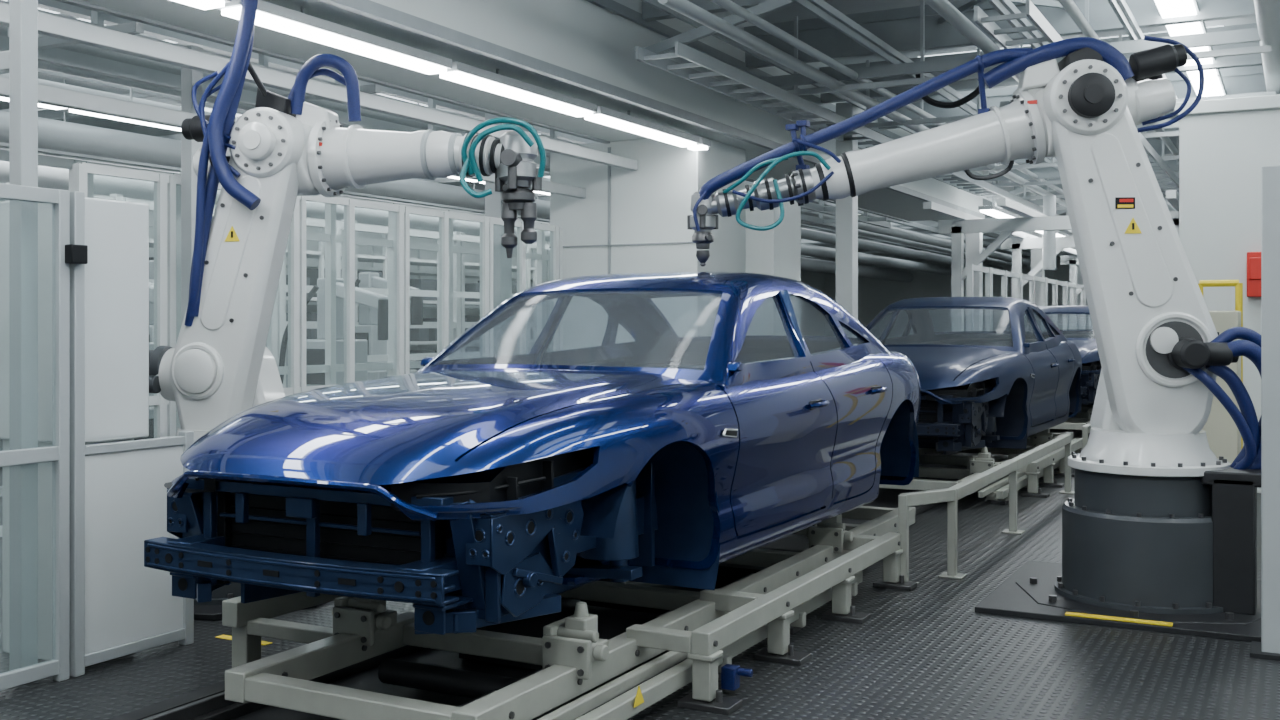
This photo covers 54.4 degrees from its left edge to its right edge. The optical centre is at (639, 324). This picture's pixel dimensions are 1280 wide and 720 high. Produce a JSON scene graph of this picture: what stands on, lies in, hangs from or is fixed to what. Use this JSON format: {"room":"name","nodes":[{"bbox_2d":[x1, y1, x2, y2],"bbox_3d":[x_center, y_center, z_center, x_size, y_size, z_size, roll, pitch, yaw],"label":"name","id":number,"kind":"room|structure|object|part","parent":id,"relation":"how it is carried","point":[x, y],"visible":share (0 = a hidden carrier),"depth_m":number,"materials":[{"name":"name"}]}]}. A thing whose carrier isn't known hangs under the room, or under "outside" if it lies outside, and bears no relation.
{"room":"factory floor","nodes":[
{"label":"factory floor","id":0,"kind":"room"},
{"bbox_2d":[64,79,537,198],"bbox_3d":[-4.714,-2.580,17.784,0.220,0.960,21.000,0,0,28],"label":"strip light","id":1,"kind":"object","parent":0,"point":[64,79],"depth_m":14.25,"materials":[{"name":"white plastic"}]},
{"bbox_2d":[0,147,824,349],"bbox_3d":[-4.794,-0.800,27.449,0.200,4.600,52.000,0,0,28],"label":"wall","id":2,"kind":"structure","parent":0,"point":[812,320],"depth_m":27.59,"materials":[{"name":"white paint"}]},
{"bbox_2d":[80,0,981,220],"bbox_3d":[0.253,-2.480,12.318,1.300,1.240,22.000,0,0,28],"label":"ceiling beams","id":3,"kind":"structure","parent":0,"point":[583,37],"depth_m":9.75,"materials":[{"name":"grey metal"}]},
{"bbox_2d":[171,0,710,150],"bbox_3d":[-1.737,-1.780,7.714,0.190,0.160,10.000,0,0,28],"label":"strip light","id":4,"kind":"object","parent":3,"relation":"hanging from","point":[268,15],"visible":0.99,"depth_m":8.27,"materials":[{"name":"glowing white light diffuser"},{"name":"white metal housing"}]},
{"bbox_2d":[54,0,984,222],"bbox_3d":[0.253,-2.220,12.318,1.380,0.760,22.000,0,0,28],"label":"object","id":5,"kind":"object","parent":3,"relation":"attached to","point":[367,8],"visible":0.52,"depth_m":9.76,"materials":[{"name":"metal"}]},
{"bbox_2d":[0,0,1275,265],"bbox_3d":[5.273,-2.355,23.805,21.000,1.210,45.000,0,0,28],"label":"ceiling","id":6,"kind":"structure","parent":0,"point":[1237,50],"depth_m":11.47,"materials":[{"name":"grey metal"}]},
{"bbox_2d":[3,0,176,42],"bbox_3d":[-5.164,-3.085,12.136,1.500,0.030,2.600,0,0,28],"label":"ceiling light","id":7,"kind":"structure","parent":6,"relation":"attached to","point":[3,0],"depth_m":12.46,"materials":[{"name":"white plastic"}]},
{"bbox_2d":[205,107,240,116],"bbox_3d":[-6.354,-3.085,18.428,1.500,0.030,2.600,0,0,28],"label":"strip light","id":8,"kind":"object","parent":6,"relation":"attached to","point":[206,109],"depth_m":17.81,"materials":[{"name":"white plastic"}]},
{"bbox_2d":[0,72,549,194],"bbox_3d":[-3.498,-2.420,12.610,0.220,1.280,13.000,0,0,28],"label":"strip light","id":9,"kind":"object","parent":6,"relation":"attached to","point":[131,88],"depth_m":10.83,"materials":[{"name":"white plastic"}]},
{"bbox_2d":[377,93,427,106],"bbox_3d":[-2.821,-3.085,16.553,1.500,0.030,2.600,0,0,28],"label":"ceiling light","id":10,"kind":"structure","parent":6,"relation":"attached to","point":[377,93],"depth_m":16.94,"materials":[{"name":"white plastic"}]},
{"bbox_2d":[0,0,1279,281],"bbox_3d":[5.476,-2.042,23.698,13.860,0.875,45.000,0,0,28],"label":"ceiling pipework","id":11,"kind":"structure","parent":6,"relation":"hanging from","point":[57,135],"depth_m":13.05,"materials":[{"name":"grey metal"}]},
{"bbox_2d":[915,72,1013,179],"bbox_3d":[4.256,-2.183,13.796,1.883,0.670,4.426,0,0,19],"label":"hanging cables","id":12,"kind":"object","parent":6,"relation":"hanging from","point":[972,95],"visible":0.38,"depth_m":11.98,"materials":[{"name":"black rubber"}]},
{"bbox_2d":[919,45,1029,56],"bbox_3d":[4.394,-3.085,15.215,1.300,0.030,2.600,0,0,28],"label":"strip light","id":13,"kind":"object","parent":6,"relation":"attached to","point":[1027,45],"depth_m":14.16,"materials":[{"name":"white plastic"}]},
{"bbox_2d":[978,181,1070,236],"bbox_3d":[8.299,-2.430,25.030,0.240,1.260,12.000,0,0,28],"label":"strip light","id":14,"kind":"object","parent":6,"relation":"hanging from","point":[994,211],"depth_m":20.35,"materials":[{"name":"white plastic"}]},
{"bbox_2d":[1100,25,1223,38],"bbox_3d":[6.072,-3.085,14.325,1.300,0.030,2.600,0,0,28],"label":"strip light","id":15,"kind":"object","parent":6,"relation":"attached to","point":[1222,25],"depth_m":13.19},
{"bbox_2d":[1153,0,1225,96],"bbox_3d":[5.059,-2.830,11.455,0.300,0.460,7.780,0,0,28],"label":"strip light","id":16,"kind":"object","parent":6,"relation":"attached to","point":[1214,85],"depth_m":11.06,"materials":[{"name":"white plastic"}]},
{"bbox_2d":[0,433,1279,719],"bbox_3d":[4.570,1.548,22.480,21.000,0.103,52.000,0,0,28],"label":"floor","id":17,"kind":"structure","parent":0,"point":[924,652],"depth_m":5.50,"materials":[{"name":"grey metal"}]},
{"bbox_2d":[0,197,148,660],"bbox_3d":[-2.625,0.470,5.717,0.603,2.060,0.400,0,0,28],"label":"glass panel","id":18,"kind":"object","parent":17,"relation":"on","point":[116,232],"visible":0.38,"depth_m":5.57,"materials":[{"name":"glass"}]},
{"bbox_2d":[0,183,193,690],"bbox_3d":[-2.812,0.465,4.531,0.095,2.070,3.020,0,0,28],"label":"frame","id":19,"kind":"object","parent":17,"relation":"on","point":[108,499],"visible":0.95,"depth_m":5.33,"materials":[{"name":"grey metal"}]},
{"bbox_3d":[-2.274,0.990,5.593,0.016,0.860,0.550,0,0,28],"label":"fence panel","id":20,"kind":"part","parent":19,"relation":"part of","materials":[{"name":"white metal"}]},
{"bbox_2d":[134,282,153,439],"bbox_3d":[-4.337,0.510,10.442,1.250,1.980,0.738,0,0,28],"label":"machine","id":21,"kind":"object","parent":17,"relation":"on","point":[151,285],"visible":0.02,"depth_m":10.34,"materials":[{"name":"grey metal"}]},
{"bbox_2d":[149,260,153,342],"bbox_3d":[-5.101,0.400,13.450,1.380,2.200,0.820,0,0,28],"label":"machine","id":22,"kind":"object","parent":17,"relation":"on","point":[151,262],"visible":0.05,"depth_m":13.44,"materials":[{"name":"grey metal"}]},
{"bbox_2d":[0,195,549,495],"bbox_3d":[-2.307,0.150,16.561,0.080,2.700,21.176,0,0,28],"label":"frame","id":23,"kind":"object","parent":17,"relation":"on","point":[278,310],"visible":0.08,"depth_m":14.95,"materials":[{"name":"white metal"}]},
{"bbox_2d":[0,149,549,536],"bbox_3d":[-2.854,0.147,11.476,0.070,2.705,10.870,0,0,28],"label":"frame","id":24,"kind":"object","parent":17,"relation":"on","point":[330,238],"visible":0.18,"depth_m":11.47,"materials":[{"name":"white metal"}]},
{"bbox_2d":[6,182,549,387],"bbox_3d":[-3.237,0.000,19.502,0.100,3.000,27.520,0,0,28],"label":"frame","id":25,"kind":"object","parent":17,"relation":"on","point":[459,324],"visible":0.09,"depth_m":19.98,"materials":[{"name":"white metal"}]},
{"bbox_2d":[73,162,562,437],"bbox_3d":[-2.157,0.245,10.230,0.060,2.510,5.712,0,0,28],"label":"frame","id":26,"kind":"object","parent":17,"relation":"on","point":[165,184],"visible":0.47,"depth_m":9.88,"materials":[{"name":"white metal"}]},
{"bbox_2d":[0,0,637,670],"bbox_3d":[-2.745,-0.800,7.117,2.080,4.600,12.000,0,0,28],"label":"frame","id":27,"kind":"object","parent":17,"relation":"on","point":[24,21],"visible":0.67,"depth_m":5.25,"materials":[{"name":"grey metal"}]},
{"bbox_2d":[279,278,387,387],"bbox_3d":[-3.030,0.510,12.691,1.250,1.980,0.738,0,0,28],"label":"machine","id":28,"kind":"object","parent":17,"relation":"on","point":[315,348],"visible":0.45,"depth_m":12.58,"materials":[{"name":"grey metal"}]},
{"bbox_2d":[149,242,532,353],"bbox_3d":[-6.995,-0.100,21.807,0.860,3.200,28.030,0,0,28],"label":"storage rack","id":29,"kind":"object","parent":17,"relation":"on","point":[418,272],"visible":0.02,"depth_m":26.05,"materials":[{"name":"white metal"}]},
{"bbox_2d":[149,228,536,370],"bbox_3d":[-5.920,0.000,17.858,0.860,3.000,18.060,0,0,28],"label":"storage rack","id":30,"kind":"object","parent":17,"relation":"on","point":[418,336],"visible":0.07,"depth_m":21.34,"materials":[{"name":"white metal"}]},
{"bbox_2d":[149,0,545,620],"bbox_3d":[-1.805,-0.205,6.731,2.489,3.398,1.388,0,0,28],"label":"robot","id":31,"kind":"object","parent":17,"relation":"on","point":[220,366],"visible":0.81,"depth_m":6.71,"materials":[{"name":"metal"}]},
{"bbox_3d":[-2.761,0.248,7.012,0.210,0.264,0.275,0,0,12],"label":"shoulder motor","id":32,"kind":"part","parent":31,"relation":"part of","materials":[{"name":"grey paint"}]},
{"bbox_3d":[-2.209,-0.388,6.718,0.361,0.838,0.018,0,0,12],"label":"arm","id":33,"kind":"part","parent":31,"relation":"part of","materials":[{"name":"white paint"}]},
{"bbox_3d":[-2.202,-0.233,6.823,0.747,1.845,0.384,0,0,28],"label":"arm","id":34,"kind":"part","parent":31,"relation":"part of","materials":[{"name":"white paint"}]},
{"bbox_3d":[-2.291,1.482,6.989,1.293,0.035,1.293,0,0,-33],"label":"floor plate","id":35,"kind":"part","parent":31,"relation":"part of","materials":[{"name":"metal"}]},
{"bbox_2d":[343,272,422,379],"bbox_3d":[-3.461,0.400,16.541,1.380,2.200,0.820,0,0,28],"label":"machine","id":36,"kind":"object","parent":17,"relation":"on","point":[367,329],"visible":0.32,"depth_m":16.34,"materials":[{"name":"grey metal"}]},
{"bbox_2d":[485,113,511,355],"bbox_3d":[-1.439,-0.800,12.650,0.300,4.600,0.300,0,0,28],"label":"steel column","id":37,"kind":"structure","parent":17,"relation":"on","point":[502,265],"depth_m":12.55,"materials":[{"name":"grey metal"}]},
{"bbox_2d":[107,404,1093,719],"bbox_3d":[3.794,1.274,13.609,2.175,0.452,24.400,0,0,28],"label":"conveyor","id":38,"kind":"object","parent":17,"relation":"on","point":[372,664],"visible":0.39,"depth_m":5.14,"materials":[{"name":"grey metal"}]},
{"bbox_2d":[144,271,920,634],"bbox_3d":[-0.020,0.415,6.619,2.039,1.421,5.324,0,0,28],"label":"car","id":39,"kind":"object","parent":38,"relation":"on","point":[478,492],"visible":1,"depth_m":4.82,"materials":[{"name":"blue paint"}]},
{"bbox_2d":[721,430,737,435],"bbox_3d":[-0.473,0.463,5.765,1.956,0.034,0.137,0,0,28],"label":"vent","id":40,"kind":"object","parent":39,"relation":"attached to","point":[723,432],"depth_m":5.29,"materials":[{"name":"silver plastic"}]},
{"bbox_3d":[0.058,1.345,6.648,2.100,0.310,5.200,0,0,28],"label":"skid frame","id":41,"kind":"part","parent":38,"relation":"part of","materials":[{"name":"beige paint"}]},
{"bbox_2d":[866,297,1081,454],"bbox_3d":[3.167,0.415,12.626,2.039,1.421,5.324,0,0,28],"label":"car","id":42,"kind":"object","parent":38,"relation":"on","point":[980,389],"visible":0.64,"depth_m":11.42,"materials":[{"name":"blue paint"}]},
{"bbox_2d":[1023,343,1029,347],"bbox_3d":[2.852,0.188,12.033,1.785,0.044,0.065,0,0,28],"label":"mirror","id":43,"kind":"object","parent":42,"relation":"attached to","point":[1025,345],"depth_m":11.60,"materials":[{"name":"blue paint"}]},
{"bbox_3d":[3.245,1.345,12.655,2.100,0.310,5.200,0,0,28],"label":"skid frame","id":44,"kind":"part","parent":38,"relation":"part of","materials":[{"name":"beige paint"}]},
{"bbox_2d":[1003,306,1101,405],"bbox_3d":[6.354,0.415,18.633,2.039,1.421,5.324,0,0,28],"label":"car","id":45,"kind":"object","parent":38,"relation":"on","point":[1084,339],"visible":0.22,"depth_m":16.87,"materials":[{"name":"blue paint"}]},
{"bbox_3d":[6.432,1.345,18.662,2.100,0.310,5.200,0,0,28],"label":"skid frame","id":46,"kind":"part","parent":38,"relation":"part of","materials":[{"name":"beige paint"}]},
{"bbox_2d":[836,102,857,337],"bbox_3d":[2.335,-0.500,14.044,0.300,4.000,0.300,0,0,28],"label":"steel column","id":47,"kind":"structure","parent":17,"relation":"on","point":[846,208],"depth_m":13.96,"materials":[{"name":"white metal"}]},
{"bbox_2d":[687,35,1260,641],"bbox_3d":[1.967,-0.027,7.005,3.013,3.054,1.777,0,0,28],"label":"robot","id":48,"kind":"object","parent":17,"relation":"on","point":[1159,531],"visible":0.95,"depth_m":6.54,"materials":[{"name":"metal"}]},
{"bbox_3d":[2.586,-0.550,6.540,0.424,0.922,0.018,0,0,5],"label":"arm","id":49,"kind":"part","parent":48,"relation":"part of","materials":[{"name":"white paint"}]},
{"bbox_3d":[2.624,-0.370,6.641,0.852,2.030,0.505,0,0,28],"label":"arm","id":50,"kind":"part","parent":48,"relation":"part of","materials":[{"name":"white paint"}]},
{"bbox_3d":[2.763,1.482,6.775,1.293,0.035,1.293,0,0,-40],"label":"floor plate","id":51,"kind":"part","parent":48,"relation":"part of","materials":[{"name":"metal"}]},
{"bbox_3d":[2.915,0.150,6.427,0.320,0.180,0.170,0,0,5],"label":"shoulder motor","id":52,"kind":"part","parent":48,"relation":"part of","materials":[{"name":"metal"}]},
{"bbox_2d":[965,171,982,330],"bbox_3d":[5.887,-0.800,21.923,0.350,4.600,0.350,0,0,28],"label":"steel column","id":53,"kind":"structure","parent":17,"relation":"on","point":[973,241],"depth_m":21.81,"materials":[{"name":"white metal"}]},
{"bbox_2d":[898,434,1073,584],"bbox_3d":[2.670,1.238,9.140,0.330,0.525,4.690,0,0,28],"label":"guard rail","id":54,"kind":"object","parent":17,"relation":"on","point":[950,495],"visible":0.85,"depth_m":7.42,"materials":[{"name":"beige metal"}]},
{"bbox_2d":[967,264,1092,330],"bbox_3d":[9.676,0.300,27.410,0.080,2.400,20.576,0,0,28],"label":"frame","id":55,"kind":"object","parent":17,"relation":"on","point":[989,271],"visible":0.15,"depth_m":21.52,"materials":[{"name":"white metal"}]},
{"bbox_2d":[1031,193,1043,328],"bbox_3d":[8.699,-0.800,27.223,0.350,4.600,0.350,0,0,28],"label":"steel column","id":56,"kind":"structure","parent":17,"relation":"on","point":[1036,254],"depth_m":27.10,"materials":[{"name":"white metal"}]},
{"bbox_2d":[923,190,1178,331],"bbox_3d":[10.796,-0.300,26.535,4.000,3.600,23.000,0,0,28],"label":"gantry","id":57,"kind":"object","parent":17,"relation":"on","point":[1047,222],"visible":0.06,"depth_m":18.96,"materials":[{"name":"white metal"}]},
{"bbox_2d":[1075,248,1082,328],"bbox_3d":[11.511,-0.800,32.523,0.350,4.600,0.350,0,0,28],"label":"steel column","id":58,"kind":"structure","parent":17,"relation":"on","point":[1079,276],"depth_m":32.41,"materials":[{"name":"white metal"}]},
{"bbox_2d":[1082,423,1090,449],"bbox_3d":[5.226,1.238,13.755,0.140,0.525,4.140,0,0,28],"label":"guard rail","id":59,"kind":"object","parent":17,"relation":"on","point":[1086,428],"visible":0.11,"depth_m":11.97,"materials":[{"name":"white metal"}]},
{"bbox_2d":[1198,280,1242,449],"bbox_3d":[4.860,0.561,10.440,0.357,1.878,0.060,0,0,28],"label":"handrail","id":60,"kind":"object","parent":17,"relation":"on","point":[1238,286],"visible":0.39,"depth_m":10.36,"materials":[{"name":"yellow metal"}]},
{"bbox_2d":[1202,311,1240,463],"bbox_3d":[4.102,0.700,8.969,0.400,1.600,0.510,0,0,28],"label":"cabinet","id":61,"kind":"object","parent":17,"relation":"on","point":[1223,435],"visible":0.09,"depth_m":8.71,"materials":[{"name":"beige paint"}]},
{"bbox_2d":[1174,94,1279,492],"bbox_3d":[6.644,-0.270,10.943,3.520,3.540,0.840,0,0,28],"label":"wall pier","id":62,"kind":"object","parent":17,"relation":"on","point":[1224,144],"visible":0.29,"depth_m":11.22,"materials":[{"name":"white paint"}]},
{"bbox_2d":[1247,252,1260,296],"bbox_3d":[5.492,-0.450,11.055,0.180,0.400,0.120,0,0,28],"label":"fire alarm box","id":63,"kind":"object","parent":62,"relation":"attached to","point":[1253,258],"visible":0.59,"depth_m":11.03,"materials":[{"name":"red metal"}]},
{"bbox_2d":[1250,165,1279,660],"bbox_3d":[2.910,0.390,5.667,0.230,2.220,0.240,0,0,28],"label":"fence post","id":64,"kind":"object","parent":17,"relation":"on","point":[1269,646],"visible":1,"depth_m":5.62,"materials":[{"name":"grey metal"}]},
{"bbox_3d":[2.908,0.390,5.668,0.135,2.220,0.140,0,0,28],"label":"post","id":65,"kind":"part","parent":64,"relation":"part of","materials":[{"name":"grey metal"}]},
{"bbox_2d":[549,135,800,350],"bbox_3d":[0.418,-0.180,13.354,2.020,3.360,2.015,0,0,28],"label":"wall","id":66,"kind":"structure","parent":0,"point":[627,221],"depth_m":12.63,"materials":[{"name":"white paint"}]},
{"bbox_2d":[825,248,1088,339],"bbox_3d":[16.803,-0.800,45.536,21.000,4.600,0.200,0,0,28],"label":"wall","id":67,"kind":"structure","parent":0,"point":[874,295],"depth_m":48.63,"materials":[{"name":"white paint"}]},
{"bbox_2d":[1000,44,1022,106],"bbox_3d":[7.780,-2.630,20.211,0.240,0.860,17.000,0,0,28],"label":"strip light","id":68,"kind":"object","parent":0,"point":[1003,103],"depth_m":12.74,"materials":[{"name":"white plastic"}]}
]}

